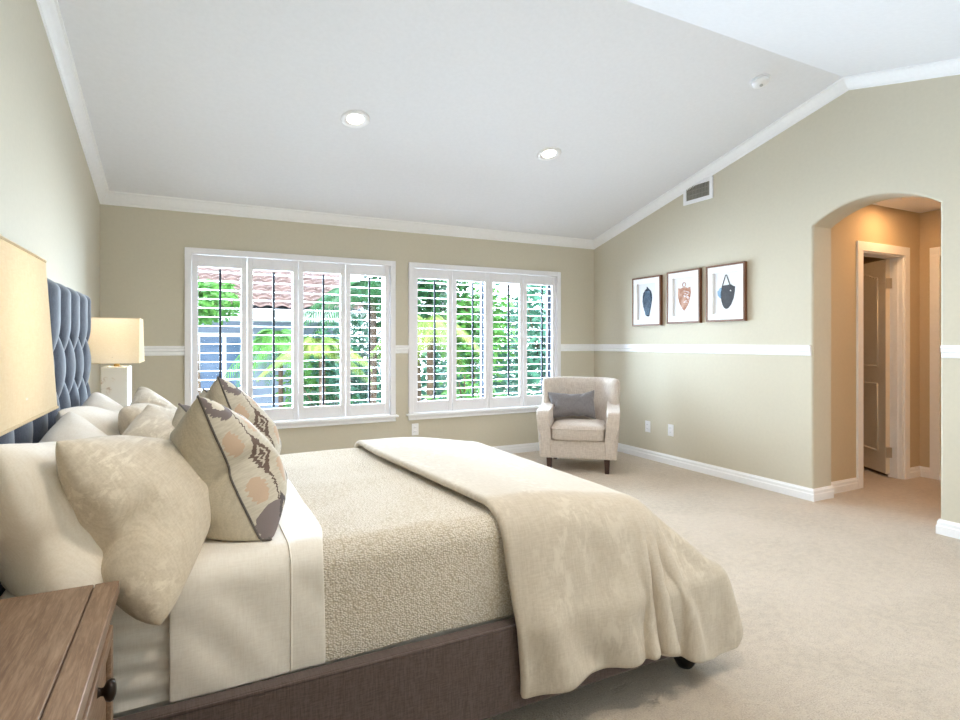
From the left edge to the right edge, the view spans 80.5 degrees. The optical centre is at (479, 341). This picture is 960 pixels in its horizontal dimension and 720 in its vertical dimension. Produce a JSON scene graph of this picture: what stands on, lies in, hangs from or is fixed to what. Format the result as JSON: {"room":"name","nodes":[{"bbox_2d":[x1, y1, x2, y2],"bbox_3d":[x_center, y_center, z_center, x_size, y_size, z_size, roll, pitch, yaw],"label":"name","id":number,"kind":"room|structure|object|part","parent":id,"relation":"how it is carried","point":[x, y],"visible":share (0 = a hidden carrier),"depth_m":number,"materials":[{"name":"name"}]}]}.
{"room":"bedroom","nodes":[
{"label":"bedroom","id":0,"kind":"room"},
{"bbox_2d":[0,0,99,393],"bbox_3d":[-1.597,-0.349,1.551,0.150,3.097,6.710,0,0,-27],"label":"wall","id":1,"kind":"structure","parent":0,"point":[50,205],"depth_m":2.74,"materials":[{"name":"beige paint"}]},
{"bbox_2d":[36,0,108,203],"bbox_3d":[-1.497,-1.400,1.596,0.068,0.962,6.400,0,0,-27],"label":"trim","id":2,"kind":"structure","parent":1,"relation":"attached to","point":[49,10],"depth_m":3.23,"materials":[{"name":"white wood"}]},
{"bbox_2d":[100,204,593,454],"bbox_3d":[-0.880,0.000,5.585,5.073,2.400,0.160,0,0,-27],"label":"wall","id":3,"kind":"structure","parent":0,"point":[142,250],"depth_m":5.17,"materials":[{"name":"beige paint"}]},
{"bbox_2d":[144,346,184,355],"bbox_3d":[-2.705,0.072,4.556,0.587,0.080,0.026,0,0,-27],"label":"trim","id":4,"kind":"structure","parent":3,"relation":"attached to","point":[148,350],"depth_m":4.62,"materials":[{"name":"white wood"}]},
{"bbox_2d":[185,247,398,428],"bbox_3d":[-1.659,-0.007,5.151,1.861,1.555,0.210,0,0,-27],"label":"window","id":5,"kind":"structure","parent":3,"relation":"in","point":[189,251],"depth_m":5.14,"materials":[{"name":"white paint"}]},
{"bbox_2d":[191,254,389,420],"bbox_3d":[-1.639,-0.015,5.112,1.715,1.433,0.098,0,0,-27],"label":"plantation shutter","id":6,"kind":"object","parent":5,"relation":"attached to","point":[297,411],"visible":0.87,"depth_m":5.11,"materials":[{"name":"white paint"}]},
{"bbox_3d":[-2.216,-0.015,4.832,0.424,1.433,0.028,0,0,-27],"label":"shutter panel","id":7,"kind":"part","parent":6,"relation":"part of","materials":[{"name":"white paint"}]},
{"bbox_3d":[-2.192,-0.021,4.785,0.018,1.181,0.014,0,0,-27],"label":"tilt rod","id":8,"kind":"part","parent":6,"relation":"part of","materials":[{"name":"paint"}]},
{"bbox_3d":[-1.835,-0.015,5.025,0.424,1.433,0.028,0,0,-27],"label":"shutter panel","id":9,"kind":"part","parent":6,"relation":"part of","materials":[{"name":"white paint"}]},
{"bbox_3d":[-1.811,-0.021,4.978,0.018,1.181,0.014,0,0,-27],"label":"tilt rod","id":10,"kind":"part","parent":6,"relation":"part of","materials":[{"name":"paint"}]},
{"bbox_3d":[-1.453,-0.015,5.218,0.424,1.433,0.028,0,0,-27],"label":"shutter panel","id":11,"kind":"part","parent":6,"relation":"part of","materials":[{"name":"white paint"}]},
{"bbox_3d":[-1.429,-0.021,5.171,0.018,1.181,0.014,0,0,-27],"label":"tilt rod","id":12,"kind":"part","parent":6,"relation":"part of","materials":[{"name":"paint"}]},
{"bbox_3d":[-1.071,-0.015,5.411,0.424,1.433,0.028,0,0,-27],"label":"shutter panel","id":13,"kind":"part","parent":6,"relation":"part of","materials":[{"name":"white paint"}]},
{"bbox_3d":[-1.048,-0.021,5.364,0.018,1.181,0.014,0,0,-27],"label":"tilt rod","id":14,"kind":"part","parent":6,"relation":"part of","materials":[{"name":"paint"}]},
{"bbox_3d":[-1.632,0.716,5.098,1.861,0.022,0.090,0,0,-27],"label":"sill","id":15,"kind":"part","parent":5,"relation":"part of","materials":[{"name":"white wood"}]},
{"bbox_2d":[101,191,593,249],"bbox_3d":[-0.806,-1.129,5.494,4.823,0.103,0.068,0,0,-27],"label":"trim","id":16,"kind":"structure","parent":3,"relation":"attached to","point":[115,198],"depth_m":5.18,"materials":[{"name":"white wood"}]},
{"bbox_2d":[396,345,408,353],"bbox_3d":[-0.762,0.072,5.540,0.135,0.080,0.026,0,0,-27],"label":"trim","id":17,"kind":"structure","parent":3,"relation":"attached to","point":[399,348],"depth_m":5.54,"materials":[{"name":"white wood"}]},
{"bbox_2d":[412,423,418,434],"bbox_3d":[-0.641,0.865,5.611,0.072,0.116,0.010,0,0,-27],"label":"wall outlet","id":18,"kind":"object","parent":3,"relation":"attached to","point":[415,427],"visible":1,"depth_m":5.61,"materials":[{"name":"white plastic"}]},
{"bbox_2d":[406,262,560,419],"bbox_3d":[0.075,-0.007,6.029,1.844,1.555,0.210,0,0,-27],"label":"window","id":19,"kind":"structure","parent":3,"relation":"in","point":[411,415],"depth_m":5.99,"materials":[{"name":"white paint"}]},
{"bbox_3d":[0.102,0.716,5.975,1.844,0.022,0.090,0,0,-27],"label":"sill","id":20,"kind":"part","parent":19,"relation":"part of","materials":[{"name":"white wood"}]},
{"bbox_2d":[414,268,555,412],"bbox_3d":[0.095,-0.015,5.990,1.698,1.433,0.098,0,0,-27],"label":"plantation shutter","id":21,"kind":"object","parent":19,"relation":"attached to","point":[452,403],"visible":0.98,"depth_m":5.97,"materials":[{"name":"white paint"}]},
{"bbox_3d":[-0.477,-0.015,5.713,0.420,1.433,0.028,0,0,-27],"label":"shutter panel","id":22,"kind":"part","parent":21,"relation":"part of","materials":[{"name":"white paint"}]},
{"bbox_3d":[-0.453,-0.021,5.665,0.018,1.181,0.014,0,0,-27],"label":"tilt rod","id":23,"kind":"part","parent":21,"relation":"part of","materials":[{"name":"paint"}]},
{"bbox_3d":[-0.099,-0.015,5.904,0.420,1.433,0.028,0,0,-27],"label":"shutter panel","id":24,"kind":"part","parent":21,"relation":"part of","materials":[{"name":"white paint"}]},
{"bbox_3d":[-0.075,-0.021,5.856,0.018,1.181,0.014,0,0,-27],"label":"tilt rod","id":25,"kind":"part","parent":21,"relation":"part of","materials":[{"name":"paint"}]},
{"bbox_3d":[0.279,-0.015,6.095,0.420,1.433,0.028,0,0,-27],"label":"shutter panel","id":26,"kind":"part","parent":21,"relation":"part of","materials":[{"name":"white paint"}]},
{"bbox_3d":[0.303,-0.021,6.048,0.018,1.181,0.014,0,0,-27],"label":"tilt rod","id":27,"kind":"part","parent":21,"relation":"part of","materials":[{"name":"paint"}]},
{"bbox_3d":[0.657,-0.015,6.286,0.420,1.433,0.028,0,0,-27],"label":"shutter panel","id":28,"kind":"part","parent":21,"relation":"part of","materials":[{"name":"white paint"}]},
{"bbox_3d":[0.681,-0.021,6.239,0.018,1.181,0.014,0,0,-27],"label":"tilt rod","id":29,"kind":"part","parent":21,"relation":"part of","materials":[{"name":"paint"}]},
{"bbox_3d":[0.036,-0.015,6.107,1.720,1.460,0.035,0,0,-27],"label":"sash","id":30,"kind":"part","parent":19,"relation":"part of","materials":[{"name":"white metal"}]},
{"bbox_2d":[493,442,538,453],"bbox_3d":[-0.818,1.154,5.518,4.823,0.092,0.016,0,0,-27],"label":"baseboard","id":31,"kind":"structure","parent":3,"relation":"attached to","point":[527,447],"depth_m":6.14,"materials":[{"name":"white wood"}]},
{"bbox_2d":[58,0,959,239],"bbox_3d":[0.660,-1.495,2.693,5.208,1.064,6.710,0,0,-27],"label":"ceiling","id":32,"kind":"structure","parent":0,"point":[229,101],"depth_m":3.69,"materials":[{"name":"white paint"}]},
{"bbox_2d":[341,110,369,127],"bbox_3d":[-0.851,-1.522,3.873,0.196,0.059,0.192,0,0,-27],"label":"recessed light","id":33,"kind":"object","parent":32,"relation":"in","point":[352,118],"visible":1,"depth_m":3.87,"materials":[{"name":"white plastic"}]},
{"bbox_2d":[537,147,560,160],"bbox_3d":[0.559,-1.522,4.587,0.196,0.059,0.192,0,0,-27],"label":"recessed light","id":34,"kind":"object","parent":32,"relation":"in","point":[549,153],"visible":1,"depth_m":4.58,"materials":[{"name":"white plastic"}]},
{"bbox_2d":[750,74,770,88],"bbox_3d":[1.949,-1.807,3.943,0.136,0.064,0.133,0,0,-27],"label":"smoke detector","id":35,"kind":"object","parent":32,"relation":"attached to","point":[762,80],"visible":1,"depth_m":3.91,"materials":[{"name":"white plastic"}]},
{"bbox_2d":[485,451,959,719],"bbox_3d":[1.907,1.260,3.319,7.999,0.120,7.000,0,0,-27],"label":"floor","id":36,"kind":"structure","parent":0,"point":[848,603],"depth_m":2.57,"materials":[{"name":"beige carpet"}]},
{"bbox_2d":[0,581,118,719],"bbox_3d":[-0.764,0.850,0.684,0.509,0.700,0.900,0,0,-27],"label":"nightstand","id":37,"kind":"object","parent":36,"relation":"on","point":[56,647],"visible":1,"depth_m":0.94,"materials":[{"name":"brown wood"}]},
{"bbox_2d":[0,235,58,436],"bbox_3d":[-0.703,0.188,0.703,0.230,0.624,0.383,0,0,-27],"label":"table lamp","id":38,"kind":"object","parent":37,"relation":"on","point":[27,373],"visible":1,"depth_m":0.74,"materials":[{"name":"beige fabric"}]},
{"bbox_3d":[-0.565,0.710,0.784,0.010,0.270,0.830,0,0,-27],"label":"drawer moulding","id":39,"kind":"part","parent":37,"relation":"part of","materials":[{"name":"brown wood"}]},
{"bbox_3d":[-0.575,0.710,0.779,0.015,0.270,0.830,0,0,-27],"label":"drawer","id":40,"kind":"part","parent":37,"relation":"part of","materials":[{"name":"brown wood"}]},
{"bbox_3d":[-0.645,0.600,0.973,0.036,0.037,0.037,0,0,-27],"label":"knob","id":41,"kind":"part","parent":37,"relation":"part of","materials":[{"name":"brown metal"}]},
{"bbox_2d":[0,278,694,719],"bbox_3d":[-0.513,0.488,2.304,2.276,1.424,1.695,0,0,-27],"label":"bed","id":42,"kind":"object","parent":36,"relation":"on","point":[473,673],"visible":0.29,"depth_m":1.58,"materials":[{"name":"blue fabric"}]},
{"bbox_3d":[-1.427,0.338,1.841,0.072,1.124,1.695,0,0,-27],"label":"headboard","id":43,"kind":"part","parent":42,"relation":"part of","materials":[{"name":"blue fabric"}]},
{"bbox_2d":[0,591,513,718],"bbox_3d":[-0.516,0.769,2.238,1.900,0.435,1.380,0,0,-27],"label":"mattress","id":44,"kind":"object","parent":42,"relation":"on","point":[167,702],"visible":0.02,"depth_m":1.54,"materials":[{"name":"fabric"}]},
{"bbox_2d":[2,590,168,713],"bbox_3d":[-1.180,0.698,1.899,0.349,0.304,1.396,0,0,-27],"label":"fitted sheet","id":45,"kind":"object","parent":44,"relation":"on","point":[140,649],"visible":0.18,"depth_m":1.32,"materials":[{"name":"white fabric"}]},
{"bbox_2d":[0,412,106,596],"bbox_3d":[-1.051,0.370,1.482,0.331,0.339,0.782,0,0,-20],"label":"sleeping pillow","id":46,"kind":"object","parent":45,"relation":"on","point":[44,546],"visible":0.52,"depth_m":1.17,"materials":[{"name":"white fabric"}]},
{"bbox_2d":[56,392,122,435],"bbox_3d":[-1.355,0.375,2.117,0.297,0.330,0.759,0,0,-28],"label":"sleeping pillow","id":47,"kind":"object","parent":45,"relation":"on","point":[100,410],"visible":0.2,"depth_m":1.91,"materials":[{"name":"white fabric"}]},
{"bbox_2d":[169,479,325,702],"bbox_3d":[-0.879,0.688,2.051,0.383,0.321,1.433,0,0,-27],"label":"sheet","id":48,"kind":"object","parent":44,"relation":"on","point":[245,612],"visible":0.56,"depth_m":1.42,"materials":[{"name":"white fabric"}]},
{"bbox_2d":[55,404,210,625],"bbox_3d":[-0.887,0.410,1.565,0.314,0.409,0.778,0,0,-17],"label":"throw pillow","id":49,"kind":"object","parent":48,"relation":"on","point":[147,509],"visible":0.73,"depth_m":1.25,"materials":[{"name":"beige fabric"}]},
{"bbox_2d":[118,387,176,434],"bbox_3d":[-1.224,0.367,2.225,0.308,0.343,0.770,0,0,-29],"label":"sham","id":50,"kind":"object","parent":48,"relation":"on","point":[144,396],"visible":0.23,"depth_m":2.10,"materials":[{"name":"beige fabric"}]},
{"bbox_2d":[170,395,286,540],"bbox_3d":[-0.768,0.334,1.693,0.371,0.394,0.455,0,0,-14],"label":"throw pillow","id":51,"kind":"object","parent":48,"relation":"on","point":[245,476],"visible":0.74,"depth_m":1.53,"materials":[{"name":"beige fabric"}]},
{"bbox_2d":[200,376,280,454],"bbox_3d":[-0.985,0.327,2.267,0.371,0.408,0.445,0,0,-9],"label":"throw pillow","id":52,"kind":"object","parent":48,"relation":"on","point":[223,392],"visible":0.34,"depth_m":2.14,"materials":[{"name":"beige fabric"}]},
{"bbox_2d":[280,447,513,661],"bbox_3d":[-0.221,0.695,2.386,1.177,0.313,1.405,0,0,-27],"label":"blanket","id":53,"kind":"object","parent":44,"relation":"on","point":[407,555],"visible":0.48,"depth_m":1.68,"materials":[{"name":"beige fabric"}]},
{"bbox_2d":[354,437,742,698],"bbox_3d":[0.142,0.846,2.568,1.085,0.694,1.737,0,0,-27],"label":"throw blanket","id":54,"kind":"object","parent":44,"relation":"on","point":[597,580],"visible":0.91,"depth_m":1.87,"materials":[{"name":"fabric"}]},
{"bbox_3d":[-0.114,0.979,1.621,2.180,0.258,0.055,0,0,-27],"label":"rail","id":55,"kind":"part","parent":42,"relation":"part of","materials":[{"name":"brown fabric"}]},
{"bbox_2d":[536,377,619,473],"bbox_3d":[0.969,0.779,5.509,0.768,0.842,0.744,0,0,13],"label":"armchair","id":56,"kind":"object","parent":36,"relation":"on","point":[574,437],"visible":0.94,"depth_m":5.24,"materials":[{"name":"beige fabric"}]},
{"bbox_3d":[0.658,0.812,5.543,0.136,0.516,0.654,0,0,13],"label":"arm","id":57,"kind":"part","parent":56,"relation":"part of"},
{"bbox_3d":[0.648,1.133,5.287,0.052,0.135,0.052,0,0,13],"label":"leg","id":58,"kind":"part","parent":56,"relation":"part of","materials":[{"name":"brown wood"}]},
{"bbox_2d":[548,390,595,418],"bbox_3d":[0.901,0.613,5.578,0.461,0.278,0.157,0,0,4],"label":"lumbar cushion","id":59,"kind":"object","parent":56,"relation":"on","point":[563,404],"visible":0.96,"depth_m":5.53,"materials":[{"name":"grey fabric"}]},
{"bbox_3d":[0.964,0.986,5.488,0.650,0.172,0.625,0,0,13],"label":"seat","id":60,"kind":"part","parent":56,"relation":"part of","materials":[{"name":"beige fabric"}]},
{"bbox_2d":[552,418,605,440],"bbox_3d":[0.949,0.824,5.427,0.490,0.152,0.564,0,0,13],"label":"seat cushion","id":61,"kind":"object","parent":56,"relation":"on","point":[563,429],"depth_m":5.18,"materials":[{"name":"beige fabric"}]},
{"bbox_3d":[1.003,0.679,5.657,0.768,0.642,0.439,0,0,13],"label":"backrest","id":62,"kind":"part","parent":56,"relation":"part of","materials":[{"name":"beige fabric"}]},
{"bbox_3d":[1.158,1.133,5.168,0.052,0.135,0.052,0,0,13],"label":"leg","id":63,"kind":"part","parent":56,"relation":"part of","materials":[{"name":"brown wood"}]},
{"bbox_3d":[1.262,0.812,5.402,0.136,0.516,0.654,0,0,13],"label":"arm","id":64,"kind":"part","parent":56,"relation":"part of"},
{"bbox_3d":[-1.967,0.850,3.061,0.509,0.700,0.900,0,0,-27],"label":"nightstand","id":65,"kind":"object","parent":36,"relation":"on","visible":0},
{"bbox_2d":[88,317,144,406],"bbox_3d":[-1.908,0.188,2.979,0.230,0.624,0.383,0,0,-27],"label":"table lamp","id":66,"kind":"object","parent":65,"relation":"on","point":[116,341],"visible":0.85,"depth_m":2.87,"materials":[{"name":"beige fabric"}]},
{"bbox_3d":[-1.908,-0.008,2.979,0.226,0.228,0.380,0,0,-27],"label":"lamp shade","id":67,"kind":"part","parent":66,"relation":"part of","materials":[{"name":"white fabric"}]},
{"bbox_2d":[594,75,959,523],"bbox_3d":[2.878,-0.349,3.816,0.235,3.097,6.710,0,0,-27],"label":"wall","id":68,"kind":"structure","parent":0,"point":[775,209],"depth_m":4.52,"materials":[{"name":"beige paint"}]},
{"bbox_2d":[632,275,662,325],"bbox_3d":[1.713,-0.417,5.818,0.036,0.502,0.405,0,0,-27],"label":"picture frame","id":69,"kind":"object","parent":68,"relation":"attached to","point":[647,292],"visible":1,"depth_m":5.81,"materials":[{"name":"white paper"}]},
{"bbox_2d":[645,420,649,431],"bbox_3d":[1.724,0.868,5.828,0.010,0.116,0.072,0,0,-27],"label":"wall outlet","id":70,"kind":"object","parent":68,"relation":"attached to","point":[647,423],"visible":1,"depth_m":5.83,"materials":[{"name":"white plastic"}]},
{"bbox_2d":[668,424,673,436],"bbox_3d":[1.865,0.864,5.548,0.010,0.116,0.072,0,0,-27],"label":"wall outlet","id":71,"kind":"object","parent":68,"relation":"attached to","point":[670,426],"visible":1,"depth_m":5.54,"materials":[{"name":"white plastic"}]},
{"bbox_2d":[667,268,701,323],"bbox_3d":[1.934,-0.429,5.381,0.036,0.502,0.405,0,0,-27],"label":"picture frame","id":72,"kind":"object","parent":68,"relation":"attached to","point":[684,287],"visible":1,"depth_m":5.37,"materials":[{"name":"white paper"}]},
{"bbox_2d":[561,344,810,355],"bbox_3d":[1.703,0.064,5.342,0.484,0.080,2.606,0,0,-27],"label":"trim","id":73,"kind":"structure","parent":68,"relation":"attached to","point":[801,350],"depth_m":5.21,"materials":[{"name":"white wood"}]},
{"bbox_2d":[683,176,712,205],"bbox_3d":[2.015,-1.393,5.246,0.015,0.197,0.340,0,0,-27],"label":"air vent","id":74,"kind":"object","parent":68,"relation":"in","point":[702,190],"visible":0.99,"depth_m":5.22,"materials":[{"name":"white plastic"}]},
{"bbox_2d":[618,443,833,501],"bbox_3d":[2.023,1.154,5.488,0.251,0.092,2.634,0,0,-27],"label":"baseboard","id":75,"kind":"structure","parent":68,"relation":"attached to","point":[822,493],"depth_m":4.86,"materials":[{"name":"white wood"}]},
{"bbox_2d":[706,261,746,321],"bbox_3d":[2.149,-0.430,4.957,0.036,0.500,0.405,0,0,-27],"label":"picture frame","id":76,"kind":"object","parent":68,"relation":"attached to","point":[726,284],"visible":1,"depth_m":4.95,"materials":[{"name":"white paper"}]},
{"bbox_2d":[593,58,959,248],"bbox_3d":[2.745,-1.400,3.744,0.068,0.962,6.400,0,0,-27],"label":"trim","id":77,"kind":"structure","parent":68,"relation":"attached to","point":[950,67],"depth_m":4.36,"materials":[{"name":"white wood"}]},
{"bbox_2d":[936,518,959,538],"bbox_3d":[3.594,1.154,2.258,0.136,0.092,2.983,0,0,-27],"label":"baseboard","id":78,"kind":"object","parent":68,"relation":"attached to","point":[943,527],"visible":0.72,"depth_m":3.50,"materials":[{"name":"white wood"}]},
{"bbox_2d":[940,345,959,357],"bbox_3d":[3.542,0.060,2.216,0.026,0.080,2.955,0,0,-27],"label":"trim","id":79,"kind":"structure","parent":68,"relation":"attached to","point":[947,351],"depth_m":3.49,"materials":[{"name":"white wood"}]},
{"bbox_2d":[863,256,883,263],"bbox_3d":[4.697,-0.050,6.553,0.100,2.500,1.950,0,0,-27],"label":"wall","id":80,"kind":"structure","parent":0,"point":[865,259],"depth_m":6.67,"materials":[{"name":"paint"}]},
{"bbox_2d":[831,204,919,481],"bbox_3d":[3.327,-0.025,4.828,1.501,2.450,0.110,0,0,-27],"label":"wall","id":81,"kind":"structure","parent":0,"point":[872,223],"depth_m":4.61,"materials":[{"name":"paint"}]},
{"bbox_2d":[831,477,857,493],"bbox_3d":[2.888,1.154,4.535,0.431,0.092,0.016,0,0,-27],"label":"baseboard","id":82,"kind":"structure","parent":81,"relation":"attached to","point":[850,484],"depth_m":4.55,"materials":[{"name":"white wood"}]},
{"bbox_2d":[863,259,891,473],"bbox_3d":[3.632,0.217,5.322,0.171,1.905,0.613,0,0,3],"label":"door","id":83,"kind":"structure","parent":81,"relation":"in","point":[877,282],"depth_m":5.14,"materials":[{"name":"white wood"}]},
{"bbox_3d":[3.614,-0.203,5.330,0.016,0.861,0.396,0,0,3],"label":"panel moulding","id":84,"kind":"part","parent":83,"relation":"part of","materials":[{"name":"wood"}]},
{"bbox_3d":[3.614,0.680,5.330,0.016,0.616,0.396,0,0,3],"label":"panel moulding","id":85,"kind":"part","parent":83,"relation":"part of","materials":[{"name":"brown wood"}]},
{"bbox_2d":[856,241,909,488],"bbox_3d":[3.398,0.186,4.857,0.770,2.027,0.133,0,0,-27],"label":"trim","id":86,"kind":"structure","parent":81,"relation":"attached to","point":[899,256],"depth_m":4.95,"materials":[{"name":"white wood"}]},
{"bbox_2d":[910,466,929,478],"bbox_3d":[3.867,1.154,4.992,0.190,0.092,0.085,0,0,-27],"label":"baseboard","id":87,"kind":"structure","parent":81,"relation":"attached to","point":[918,471],"depth_m":5.02,"materials":[{"name":"white wood"}]},
{"bbox_2d":[873,197,940,212],"bbox_3d":[3.810,-1.202,3.974,1.611,0.100,2.050,0,0,-27],"label":"ceiling","id":88,"kind":"structure","parent":0,"point":[922,205],"depth_m":4.75,"materials":[{"name":"white paint"}]},
{"bbox_2d":[902,197,924,199],"bbox_3d":[3.444,-1.148,4.489,0.170,0.012,0.170,0,0,-27],"label":"recessed light","id":89,"kind":"object","parent":88,"relation":"in","point":[903,198],"visible":0.47,"depth_m":4.51,"materials":[{"name":"white plastic"}]},
{"bbox_2d":[920,210,940,479],"bbox_3d":[4.375,-0.025,4.322,0.110,2.450,1.960,0,0,-27],"label":"wall","id":90,"kind":"structure","parent":0,"point":[930,222],"depth_m":5.03,"materials":[{"name":"paint"}]},
{"bbox_2d":[930,247,940,479],"bbox_3d":[4.175,0.186,4.574,0.018,2.027,0.940,0,0,-27],"label":"trim","id":91,"kind":"structure","parent":90,"relation":"attached to","point":[935,252],"depth_m":4.95,"materials":[{"name":"white wood"}]},
{"label":"outside","id":92,"kind":"structure","parent":0,"visible":0},
{"bbox_2d":[365,376,540,402],"bbox_3d":[-10.353,4.300,31.522,70.000,0.200,54.400,0,0,-27],"label":"ground","id":93,"kind":"structure","parent":92,"point":[425,387],"depth_m":50.14,"materials":[{"name":"green plant"}]},
{"bbox_2d":[198,277,240,395],"bbox_3d":[-4.561,1.523,9.145,1.619,5.358,1.745,0,0,-27],"label":"leafy tree","id":94,"kind":"object","parent":93,"relation":"on","point":[211,312],"visible":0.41,"depth_m":9.03,"materials":[{"name":"green plant"}]},
{"bbox_2d":[223,329,315,407],"bbox_3d":[-3.678,1.986,9.621,1.472,4.431,1.991,0,0,-27],"label":"palm tree","id":95,"kind":"object","parent":93,"relation":"on","point":[259,343],"visible":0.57,"depth_m":9.39,"materials":[{"name":"green plant"}]},
{"bbox_2d":[198,267,365,408],"bbox_3d":[-8.296,0.726,11.683,10.650,6.948,5.660,0,0,-27],"label":"neighbor house","id":96,"kind":"structure","parent":93,"relation":"on","point":[208,341],"depth_m":11.23,"materials":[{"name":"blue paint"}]},
{"bbox_3d":[-4.950,0.400,10.941,0.810,1.000,0.025,0,0,-27],"label":"pane","id":97,"kind":"part","parent":96,"relation":"part of","materials":[{"name":"blue glass"}]},
{"bbox_2d":[275,331,336,407],"bbox_3d":[-3.121,1.996,10.584,1.372,4.413,1.268,0,0,-27],"label":"leafy tree","id":98,"kind":"object","parent":93,"relation":"on","point":[312,363],"visible":0.12,"depth_m":10.40,"materials":[{"name":"green plant"}]},
{"bbox_2d":[256,337,372,405],"bbox_3d":[-2.400,2.062,8.480,1.728,4.280,1.265,0,0,-27],"label":"palm tree","id":99,"kind":"object","parent":93,"relation":"on","point":[332,350],"visible":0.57,"depth_m":8.31,"materials":[{"name":"green plant"}]},
{"bbox_2d":[286,383,360,407],"bbox_3d":[-2.565,2.411,9.265,1.376,3.585,1.424,0,0,18],"label":"shrub","id":100,"kind":"object","parent":93,"relation":"on","point":[312,398],"visible":0.06,"depth_m":9.17,"materials":[{"name":"green plant"}]},
{"bbox_2d":[304,313,381,405],"bbox_3d":[-2.371,1.779,10.513,1.687,4.847,1.634,0,0,42],"label":"leafy tree","id":101,"kind":"object","parent":93,"relation":"on","point":[336,372],"visible":0.32,"depth_m":10.26,"materials":[{"name":"green plant"}]},
{"bbox_2d":[304,278,438,403],"bbox_3d":[-1.816,1.583,9.119,2.183,5.237,2.489,0,0,-27],"label":"palm tree","id":102,"kind":"object","parent":93,"relation":"on","point":[377,284],"visible":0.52,"depth_m":9.01,"materials":[{"name":"green plant"}]},
{"bbox_2d":[355,276,479,400],"bbox_3d":[-1.139,0.892,9.952,2.423,6.620,2.250,0,0,25],"label":"leafy tree","id":103,"kind":"object","parent":93,"relation":"on","point":[421,286],"visible":0.11,"depth_m":9.62,"materials":[{"name":"green plant"}]},
{"bbox_2d":[367,314,479,400],"bbox_3d":[-0.784,1.886,8.656,1.717,4.631,1.892,0,0,-27],"label":"palm tree","id":104,"kind":"object","parent":93,"relation":"on","point":[428,336],"visible":0.43,"depth_m":8.53,"materials":[{"name":"green plant"}]},
{"bbox_2d":[422,368,506,400],"bbox_3d":[-0.227,2.290,8.380,1.600,3.826,1.633,0,0,-27],"label":"shrub","id":105,"kind":"object","parent":93,"relation":"on","point":[460,392],"visible":0.03,"depth_m":8.28,"materials":[{"name":"green plant"}]},
{"bbox_2d":[420,340,516,400],"bbox_3d":[-0.374,1.766,12.479,2.474,4.873,2.559,0,0,41],"label":"leafy tree","id":106,"kind":"object","parent":93,"relation":"on","point":[439,377],"visible":0.09,"depth_m":12.15,"materials":[{"name":"green plant"}]},
{"bbox_2d":[431,281,518,395],"bbox_3d":[-0.144,1.501,9.963,1.673,5.403,1.769,0,0,10],"label":"leafy tree","id":107,"kind":"object","parent":93,"relation":"on","point":[497,320],"visible":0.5,"depth_m":9.77,"materials":[{"name":"green plant"}]},
{"bbox_2d":[465,283,545,396],"bbox_3d":[1.354,1.308,11.505,3.108,5.788,2.881,0,0,-27],"label":"leafy tree","id":108,"kind":"object","parent":93,"relation":"on","point":[536,312],"visible":0.24,"depth_m":10.90,"materials":[{"name":"green plant"}]}
]}

